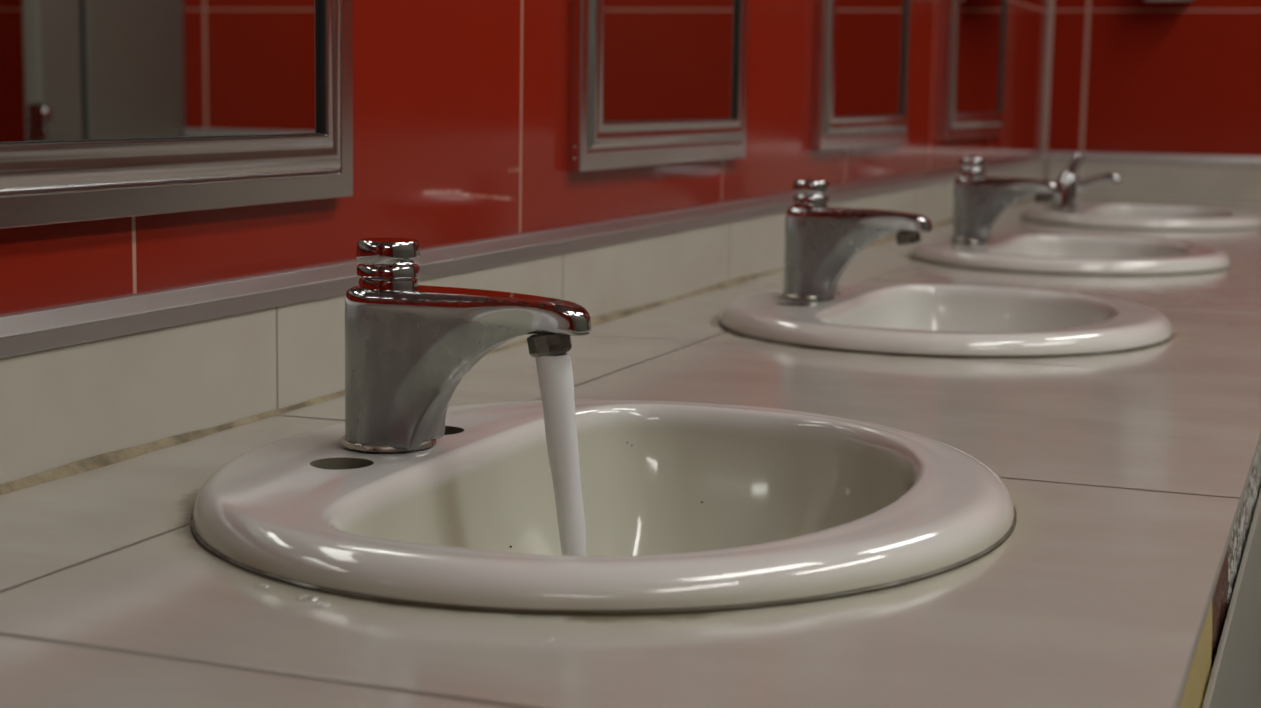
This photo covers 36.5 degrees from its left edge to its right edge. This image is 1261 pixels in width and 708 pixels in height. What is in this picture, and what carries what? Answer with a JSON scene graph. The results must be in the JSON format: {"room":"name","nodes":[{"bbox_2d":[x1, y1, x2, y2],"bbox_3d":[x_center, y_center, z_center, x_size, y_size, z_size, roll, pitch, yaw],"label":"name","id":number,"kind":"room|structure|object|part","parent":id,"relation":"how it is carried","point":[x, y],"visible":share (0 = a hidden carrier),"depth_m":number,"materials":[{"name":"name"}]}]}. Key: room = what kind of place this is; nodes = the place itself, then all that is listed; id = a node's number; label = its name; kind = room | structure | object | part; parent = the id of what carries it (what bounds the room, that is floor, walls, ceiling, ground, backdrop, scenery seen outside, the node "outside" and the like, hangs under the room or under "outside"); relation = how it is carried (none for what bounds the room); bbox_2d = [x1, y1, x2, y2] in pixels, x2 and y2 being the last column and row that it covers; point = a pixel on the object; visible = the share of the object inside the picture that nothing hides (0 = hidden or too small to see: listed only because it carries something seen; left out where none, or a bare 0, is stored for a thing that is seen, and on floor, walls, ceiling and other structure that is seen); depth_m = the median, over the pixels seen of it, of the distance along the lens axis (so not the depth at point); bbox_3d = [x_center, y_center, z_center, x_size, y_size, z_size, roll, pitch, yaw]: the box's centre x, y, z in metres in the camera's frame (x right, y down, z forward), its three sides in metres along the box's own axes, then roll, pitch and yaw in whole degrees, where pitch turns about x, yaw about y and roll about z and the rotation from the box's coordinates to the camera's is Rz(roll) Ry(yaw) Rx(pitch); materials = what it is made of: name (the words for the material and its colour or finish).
{"room":"public restroom","nodes":[
{"label":"public restroom","id":0,"kind":"room"},
{"bbox_2d":[0,0,1048,313],"bbox_3d":[-0.573,-0.386,0.351,0.120,2.650,7.776,4,8,21],"label":"wall","id":1,"kind":"structure","parent":0,"point":[460,107],"depth_m":1.44,"materials":[{"name":"red tile"}]},
{"bbox_2d":[0,0,352,228],"bbox_3d":[-0.338,-0.395,0.780,0.016,0.701,0.902,4,8,21],"label":"wall mirror","id":2,"kind":"object","parent":1,"relation":"attached to","point":[109,109],"visible":1,"depth_m":1.04,"materials":[{"name":"metal"}]},
{"bbox_2d":[0,0,320,141],"bbox_3d":[-0.337,-0.395,0.779,0.004,0.621,0.820,4,8,21],"label":"mirror glass","id":3,"kind":"object","parent":2,"relation":"attached to","point":[71,70],"depth_m":1.04,"materials":[{"name":"silver"}]},
{"bbox_2d":[0,246,454,357],"bbox_3d":[-0.534,0.068,0.349,0.012,0.019,2.250,4,8,21],"label":"trim","id":4,"kind":"structure","parent":1,"relation":"attached to","point":[34,330],"depth_m":1.07,"materials":[{"name":"metal"}]},
{"bbox_2d":[0,163,1045,484],"bbox_3d":[-0.036,-0.060,1.655,0.010,0.066,5.056,4,8,21],"label":"backsplash","id":5,"kind":"structure","parent":1,"relation":"attached to","point":[60,406],"depth_m":1.15,"materials":[{"name":"tile"}]},
{"bbox_2d":[567,0,748,171],"bbox_3d":[0.043,-0.526,1.769,0.016,0.698,0.464,4,8,21],"label":"wall mirror","id":6,"kind":"object","parent":1,"relation":"attached to","point":[651,82],"visible":1,"depth_m":1.76,"materials":[{"name":"metal"}]},
{"bbox_2d":[603,0,736,121],"bbox_3d":[0.044,-0.526,1.768,0.004,0.618,0.382,4,8,21],"label":"mirror glass","id":7,"kind":"object","parent":6,"relation":"attached to","point":[664,60],"depth_m":1.79,"materials":[{"name":"silver"}]},
{"bbox_2d":[441,153,1046,272],"bbox_3d":[0.364,-0.238,2.685,0.012,0.019,2.792,4,8,21],"label":"trim","id":8,"kind":"structure","parent":1,"relation":"attached to","point":[473,255],"depth_m":1.80,"materials":[{"name":"metal"}]},
{"bbox_2d":[811,0,911,150],"bbox_3d":[0.316,-0.620,2.480,0.016,0.698,0.477,4,8,21],"label":"wall mirror","id":9,"kind":"object","parent":1,"relation":"attached to","point":[862,48],"visible":1,"depth_m":2.47,"materials":[{"name":"metal"}]},
{"bbox_2d":[833,0,905,115],"bbox_3d":[0.317,-0.620,2.479,0.004,0.618,0.395,4,8,21],"label":"mirror glass","id":10,"kind":"object","parent":9,"relation":"attached to","point":[869,36],"depth_m":2.51,"materials":[{"name":"silver"}]},
{"bbox_2d":[941,0,1007,139],"bbox_3d":[0.590,-0.713,3.193,0.016,0.698,0.491,4,8,21],"label":"wall mirror","id":11,"kind":"object","parent":1,"relation":"attached to","point":[975,30],"visible":1,"depth_m":3.18,"materials":[{"name":"metal"}]},
{"bbox_2d":[957,0,1003,112],"bbox_3d":[0.592,-0.713,3.193,0.004,0.618,0.409,4,8,21],"label":"mirror glass","id":12,"kind":"object","parent":11,"relation":"attached to","point":[980,23],"depth_m":3.22,"materials":[{"name":"silver"}]},
{"bbox_2d":[1047,0,1260,201],"bbox_3d":[2.465,-0.754,3.396,3.613,2.650,0.120,4,8,21],"label":"wall","id":13,"kind":"structure","parent":0,"point":[1128,76],"depth_m":3.89,"materials":[{"name":"red tile"}]},
{"bbox_2d":[1042,0,1053,150],"bbox_3d":[0.879,-1.294,3.865,0.010,1.758,0.010,4,8,21],"label":"trim","id":14,"kind":"structure","parent":13,"relation":"attached to","point":[1051,2],"depth_m":3.96,"materials":[{"name":"beige"}]},
{"bbox_2d":[1046,152,1050,180],"bbox_3d":[0.870,-0.376,3.979,0.007,0.088,0.007,4,8,21],"label":"trim","id":15,"kind":"structure","parent":13,"relation":"attached to","point":[1048,153],"depth_m":3.98,"materials":[{"name":"beige"}]},
{"bbox_2d":[1042,151,1260,166],"bbox_3d":[1.851,-0.346,3.614,2.122,0.019,0.012,4,8,21],"label":"trim","id":16,"kind":"structure","parent":13,"relation":"attached to","point":[1055,156],"depth_m":3.90,"materials":[{"name":"metal"}]},
{"bbox_2d":[1045,161,1260,201],"bbox_3d":[1.855,-0.301,3.620,2.113,0.070,0.010,4,8,21],"label":"backsplash","id":17,"kind":"structure","parent":13,"relation":"attached to","point":[1138,180],"depth_m":3.90,"materials":[{"name":"tile"}]},
{"bbox_2d":[1146,0,1191,0],"bbox_3d":[1.078,-0.824,3.809,0.096,0.240,0.084,4,8,21],"label":"wall dispenser","id":18,"kind":"object","parent":13,"relation":"attached to","point":[1146,0],"visible":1,"depth_m":3.79,"materials":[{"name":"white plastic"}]},
{"bbox_3d":[1.057,1.080,-0.019,3.613,0.100,7.896,4,8,21],"label":"floor","id":19,"kind":"structure","parent":0,"visible":0},
{"bbox_2d":[0,196,1260,707],"bbox_3d":[0.216,0.388,1.586,0.567,0.805,5.089,4,8,21],"label":"countertop","id":20,"kind":"structure","parent":19,"relation":"on","point":[1127,574],"depth_m":0.83,"materials":[{"name":"tile"}]},
{"bbox_2d":[190,399,1016,615],"bbox_3d":[-0.010,0.144,0.956,0.399,0.181,0.443,4,8,21],"label":"washbasin","id":21,"kind":"object","parent":20,"relation":"in","point":[690,507],"visible":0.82,"depth_m":0.93,"materials":[{"name":"ceramic"}]},
{"bbox_2d":[340,238,591,452],"bbox_3d":[-0.084,-0.003,0.963,0.136,0.106,0.049,4,8,21],"label":"tap","id":22,"kind":"object","parent":21,"relation":"on","point":[409,345],"visible":1,"depth_m":0.96,"materials":[{"name":"silver metal"}]},
{"bbox_2d":[535,353,586,555],"bbox_3d":[-0.026,0.094,0.954,0.050,0.188,0.035,4,8,21],"label":"water stream","id":23,"kind":"object","parent":22,"relation":"attached to","point":[555,372],"visible":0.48,"depth_m":0.94,"materials":[{"name":"white liquid"}]},
{"bbox_2d":[781,180,932,300],"bbox_3d":[0.202,-0.100,1.705,0.136,0.106,0.049,4,8,21],"label":"tap","id":24,"kind":"object","parent":20,"relation":"on","point":[821,240],"visible":1,"depth_m":1.70,"materials":[{"name":"metal"}]},
{"bbox_2d":[719,283,1173,357],"bbox_3d":[0.275,0.047,1.697,0.399,0.181,0.443,4,8,21],"label":"washbasin","id":25,"kind":"object","parent":20,"relation":"in","point":[904,319],"visible":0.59,"depth_m":1.65,"materials":[{"name":"ceramic"}]},
{"bbox_2d":[950,158,1060,242],"bbox_3d":[0.474,-0.193,2.414,0.136,0.106,0.049,4,8,21],"label":"tap","id":26,"kind":"object","parent":20,"relation":"on","point":[980,200],"visible":1,"depth_m":2.41,"materials":[{"name":"metal"}]},
{"bbox_2d":[910,234,1230,274],"bbox_3d":[0.548,-0.046,2.406,0.399,0.181,0.443,4,8,21],"label":"washbasin","id":27,"kind":"object","parent":20,"relation":"in","point":[1025,253],"visible":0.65,"depth_m":2.32,"materials":[{"name":"ceramic"}]},
{"bbox_2d":[1050,153,1120,208],"bbox_3d":[0.762,-0.290,3.197,0.116,0.093,0.046,4,8,21],"label":"tap","id":28,"kind":"object","parent":20,"relation":"on","point":[1070,184],"visible":0.99,"depth_m":3.19,"materials":[{"name":"silver metal"}]},
{"bbox_3d":[0.745,-0.318,3.200,0.028,0.038,0.020,4,8,21],"label":"lever","id":29,"kind":"part","parent":28,"relation":"part of","materials":[{"name":"silver metal"}]},
{"bbox_3d":[0.779,-0.285,3.192,0.080,0.036,0.018,4,8,21],"label":"spout","id":30,"kind":"part","parent":28,"relation":"part of","materials":[{"name":"silver metal"}]},
{"bbox_2d":[1020,204,1260,229],"bbox_3d":[0.847,-0.148,3.184,0.399,0.181,0.443,4,8,21],"label":"washbasin","id":31,"kind":"object","parent":20,"relation":"in","point":[1117,216],"visible":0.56,"depth_m":3.06,"materials":[{"name":"ceramic"}]}
]}

